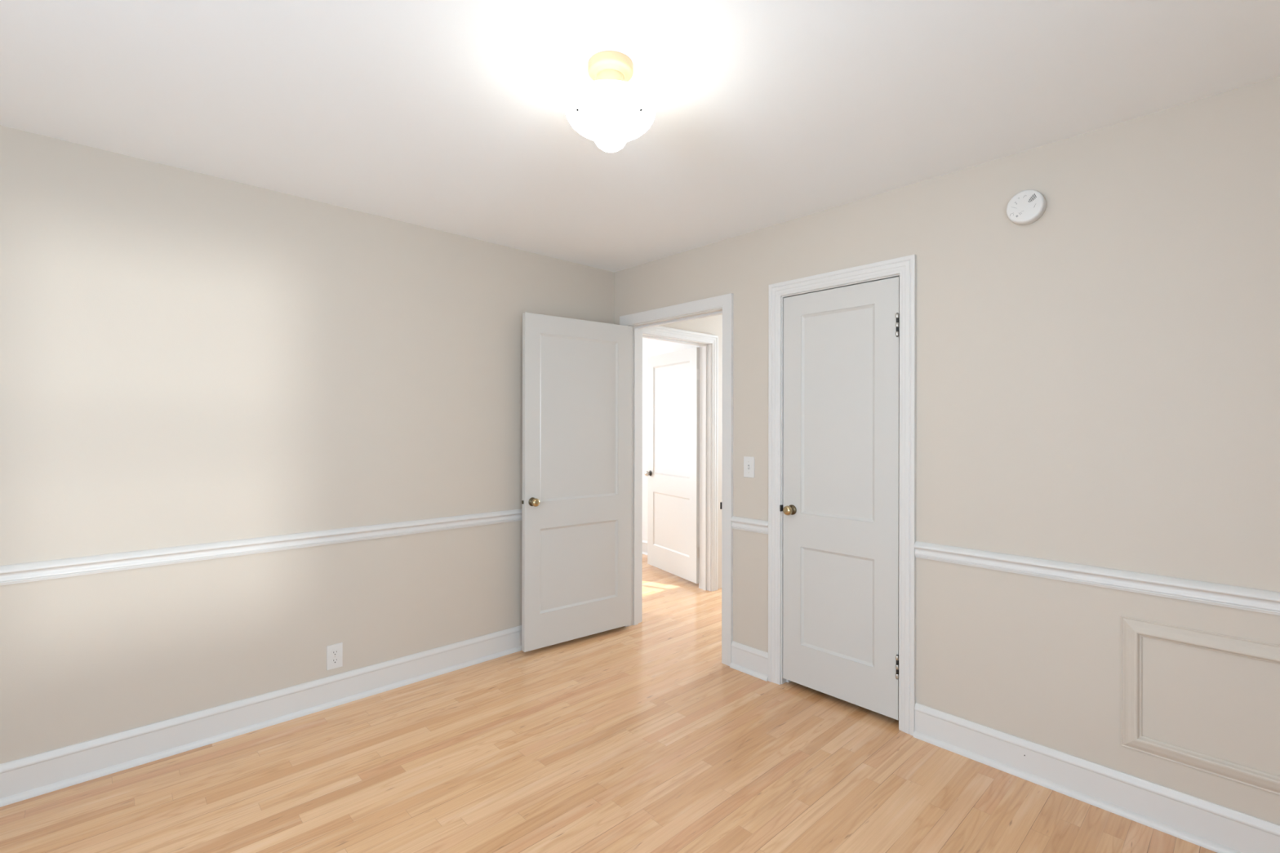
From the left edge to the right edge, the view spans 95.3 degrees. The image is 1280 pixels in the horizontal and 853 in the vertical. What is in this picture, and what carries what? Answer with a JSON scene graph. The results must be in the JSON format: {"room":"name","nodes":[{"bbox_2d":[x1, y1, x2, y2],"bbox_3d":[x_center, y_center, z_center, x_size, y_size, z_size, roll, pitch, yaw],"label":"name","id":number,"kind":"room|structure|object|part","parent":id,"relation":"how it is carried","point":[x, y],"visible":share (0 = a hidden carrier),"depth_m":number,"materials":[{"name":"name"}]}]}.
{"room":"empty bedroom","nodes":[
{"label":"empty bedroom","id":0,"kind":"room"},
{"bbox_2d":[0,124,722,764],"bbox_3d":[-0.693,0.140,3.696,7.670,2.440,0.140,0,0,-43],"label":"wall","id":1,"kind":"structure","parent":0,"point":[188,357],"depth_m":2.57,"materials":[{"name":"beige paint"}]},
{"bbox_2d":[0,625,521,807],"bbox_3d":[-1.762,1.287,2.582,4.350,0.142,0.029,0,0,-43],"label":"baseboard","id":2,"kind":"structure","parent":1,"relation":"attached to","point":[37,775],"depth_m":2.54,"materials":[{"name":"white paint"}]},
{"bbox_2d":[0,508,522,585],"bbox_3d":[-1.762,0.537,2.584,4.350,0.070,0.025,0,0,-43],"label":"chair rail","id":3,"kind":"object","parent":1,"relation":"attached to","point":[88,565],"visible":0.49,"depth_m":2.54,"materials":[{"name":"white paint"}]},
{"bbox_2d":[326,642,342,670],"bbox_3d":[-1.491,1.124,2.849,0.071,0.117,0.008,0,0,-43],"label":"electrical outlet","id":4,"kind":"object","parent":1,"relation":"attached to","point":[334,652],"visible":1,"depth_m":2.85,"materials":[{"name":"white plastic"}]},
{"bbox_2d":[331,657,338,663],"bbox_3d":[-1.490,1.143,2.847,0.034,0.027,0.003,0,0,-43],"label":"receptacle","id":5,"kind":"object","parent":4,"relation":"attached to","point":[334,660],"depth_m":2.85,"materials":[{"name":"white plastic"}]},
{"bbox_2d":[331,649,338,656],"bbox_3d":[-1.490,1.104,2.847,0.034,0.027,0.003,0,0,-43],"label":"receptacle","id":6,"kind":"object","parent":4,"relation":"attached to","point":[334,652],"depth_m":2.85,"materials":[{"name":"white plastic"}]},
{"bbox_2d":[644,346,699,583],"bbox_3d":[0.274,0.327,5.251,0.105,1.990,0.834,0,0,-29],"label":"door","id":7,"kind":"structure","parent":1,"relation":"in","point":[673,473],"depth_m":5.22,"materials":[{"name":"grey paint"}]},
{"bbox_3d":[0.291,-0.058,5.269,0.034,1.009,0.608,0,0,-29],"label":"panel","id":8,"kind":"part","parent":7,"relation":"part of","materials":[{"name":"grey paint"}]},
{"bbox_3d":[0.289,0.870,5.269,0.034,0.504,0.608,0,0,-29],"label":"panel","id":9,"kind":"part","parent":7,"relation":"part of","materials":[{"name":"grey paint"}]},
{"bbox_2d":[642,325,718,591],"bbox_3d":[0.248,0.303,4.590,0.954,2.118,0.160,0,0,-43],"label":"door frame","id":10,"kind":"structure","parent":1,"relation":"attached to","point":[708,344],"depth_m":4.84,"materials":[{"name":"white paint"}]},
{"bbox_3d":[0.201,0.303,4.641,0.954,2.118,0.020,0,0,-43],"label":"casing","id":11,"kind":"part","parent":10,"relation":"part of","materials":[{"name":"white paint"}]},
{"bbox_2d":[0,554,1217,852],"bbox_3d":[-0.487,1.420,3.473,7.670,0.120,7.270,0,0,-43],"label":"floor","id":12,"kind":"structure","parent":0,"point":[639,738],"depth_m":2.26,"materials":[{"name":"brown wood"}]},
{"bbox_2d":[0,0,1279,272],"bbox_3d":[-0.483,-1.140,3.474,7.670,0.120,7.270,0,0,-43],"label":"ceiling","id":13,"kind":"structure","parent":0,"point":[449,116],"depth_m":1.87,"materials":[{"name":"white paint"}]},
{"bbox_2d":[564,50,655,152],"bbox_3d":[-0.088,-0.953,1.741,0.270,0.253,0.270,0,0,-43],"label":"ceiling light","id":14,"kind":"object","parent":13,"relation":"hanging from","point":[611,111],"visible":1,"depth_m":1.68,"materials":[{"name":"white glass"}]},
{"bbox_2d":[596,69,624,80],"bbox_3d":[-0.088,-1.006,1.741,0.082,0.072,0.082,0,0,-43],"label":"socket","id":15,"kind":"object","parent":14,"relation":"attached to","point":[602,74],"depth_m":1.71,"materials":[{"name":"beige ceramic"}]},
{"bbox_2d":[642,337,698,541],"bbox_3d":[-0.114,0.142,6.510,0.120,2.440,3.180,0,0,-43],"label":"wall","id":16,"kind":"structure","parent":0,"point":[651,347],"depth_m":6.23,"materials":[{"name":"white paint"}]},
{"bbox_2d":[642,540,647,555],"bbox_3d":[-0.130,1.290,6.415,0.029,0.142,3.060,0,0,-43],"label":"baseboard","id":17,"kind":"structure","parent":16,"relation":"attached to","point":[644,542],"depth_m":6.22,"materials":[{"name":"white paint"}]},
{"bbox_2d":[613,75,1279,825],"bbox_3d":[1.143,0.143,2.750,0.120,2.440,3.990,0,0,-43],"label":"wall","id":18,"kind":"structure","parent":0,"point":[1098,380],"depth_m":2.13,"materials":[{"name":"beige paint"}]},
{"bbox_2d":[521,311,631,652],"bbox_3d":[-0.363,0.329,3.670,0.800,2.005,0.094,0,0,-38],"label":"door","id":19,"kind":"structure","parent":18,"relation":"in","point":[576,550],"depth_m":3.66,"materials":[{"name":"grey paint"}]},
{"bbox_3d":[-0.618,0.448,3.441,0.050,0.050,0.048,0,0,-38],"label":"knob","id":20,"kind":"part","parent":19,"relation":"part of","materials":[{"name":"gold metal"}]},
{"bbox_3d":[-0.384,-0.053,3.691,0.577,1.011,0.034,0,0,-38],"label":"panel","id":21,"kind":"part","parent":19,"relation":"part of","materials":[{"name":"grey paint"}]},
{"bbox_3d":[-0.385,0.870,3.690,0.577,0.508,0.034,0,0,-38],"label":"panel","id":22,"kind":"part","parent":19,"relation":"part of","materials":[{"name":"grey paint"}]},
{"bbox_2d":[619,293,733,666],"bbox_3d":[0.244,0.302,3.711,0.158,2.118,0.965,0,0,-43],"label":"door frame","id":23,"kind":"structure","parent":18,"relation":"attached to","point":[722,304],"depth_m":3.44,"materials":[{"name":"white paint"}]},
{"bbox_3d":[0.295,0.303,3.758,0.018,2.118,0.965,0,0,-43],"label":"casing","id":24,"kind":"part","parent":23,"relation":"part of","materials":[{"name":"white paint"}]},
{"bbox_2d":[729,640,768,681],"bbox_3d":[0.603,1.291,3.216,0.029,0.142,0.250,0,0,-43],"label":"baseboard","id":25,"kind":"structure","parent":18,"relation":"attached to","point":[752,661],"depth_m":3.21,"materials":[{"name":"white paint"}]},
{"bbox_2d":[743,456,754,477],"bbox_3d":[0.601,0.225,3.230,0.016,0.114,0.070,0,0,-43],"label":"light switch","id":26,"kind":"object","parent":18,"relation":"attached to","point":[748,462],"visible":1,"depth_m":3.23,"materials":[{"name":"white plastic"}]},
{"bbox_2d":[730,515,768,534],"bbox_3d":[0.606,0.545,3.217,0.025,0.070,0.250,0,0,-43],"label":"chair rail","id":27,"kind":"object","parent":18,"relation":"attached to","point":[738,522],"visible":1,"depth_m":3.21,"materials":[{"name":"white paint"}]},
{"bbox_2d":[782,276,899,719],"bbox_3d":[0.956,0.325,2.847,0.094,2.006,0.610,0,0,-43],"label":"door","id":28,"kind":"structure","parent":18,"relation":"in","point":[842,344],"depth_m":2.84,"materials":[{"name":"grey paint"}]},
{"bbox_3d":[0.768,0.434,3.015,0.048,0.050,0.050,0,0,-43],"label":"knob","id":29,"kind":"part","parent":28,"relation":"part of","materials":[{"name":"gold metal"}]},
{"bbox_3d":[0.973,0.872,2.871,0.034,0.505,0.387,0,0,-43],"label":"panel","id":30,"kind":"part","parent":28,"relation":"part of","materials":[{"name":"grey paint"}]},
{"bbox_3d":[0.974,-0.062,2.871,0.034,1.018,0.387,0,0,-43],"label":"panel","id":31,"kind":"part","parent":28,"relation":"part of","materials":[{"name":"grey paint"}]},
{"bbox_2d":[768,254,916,736],"bbox_3d":[0.998,0.302,2.891,0.140,2.121,0.762,0,0,-43],"label":"door frame","id":32,"kind":"structure","parent":18,"relation":"attached to","point":[904,268],"depth_m":2.63,"materials":[{"name":"white paint"}]},
{"bbox_3d":[0.756,0.431,3.087,0.045,0.033,0.006,0,0,-43],"label":"strike plate","id":33,"kind":"part","parent":32,"relation":"part of","materials":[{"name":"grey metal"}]},
{"bbox_2d":[1006,189,1046,225],"bbox_3d":[1.494,-0.848,2.257,0.045,0.128,0.128,0,0,-43],"label":"smoke detector","id":34,"kind":"object","parent":18,"relation":"attached to","point":[1025,207],"visible":1,"depth_m":2.24,"materials":[{"name":"white plastic"}]},
{"bbox_2d":[913,702,1279,852],"bbox_3d":[1.788,1.292,1.949,0.029,0.142,1.696,0,0,-43],"label":"baseboard","id":35,"kind":"structure","parent":18,"relation":"attached to","point":[1214,827],"depth_m":2.08,"materials":[{"name":"white paint"}]},
{"bbox_2d":[913,541,1279,615],"bbox_3d":[1.791,0.543,1.950,0.025,0.070,1.696,0,0,-43],"label":"chair rail","id":36,"kind":"object","parent":18,"relation":"attached to","point":[1267,602],"visible":1,"depth_m":2.07,"materials":[{"name":"white paint"}]},
{"bbox_2d":[1120,615,1279,795],"bbox_3d":[1.982,0.900,1.751,0.017,0.460,0.842,0,0,-43],"label":"trim","id":37,"kind":"structure","parent":18,"relation":"attached to","point":[1133,630],"depth_m":1.96,"materials":[{"name":"beige paint"}]}
]}

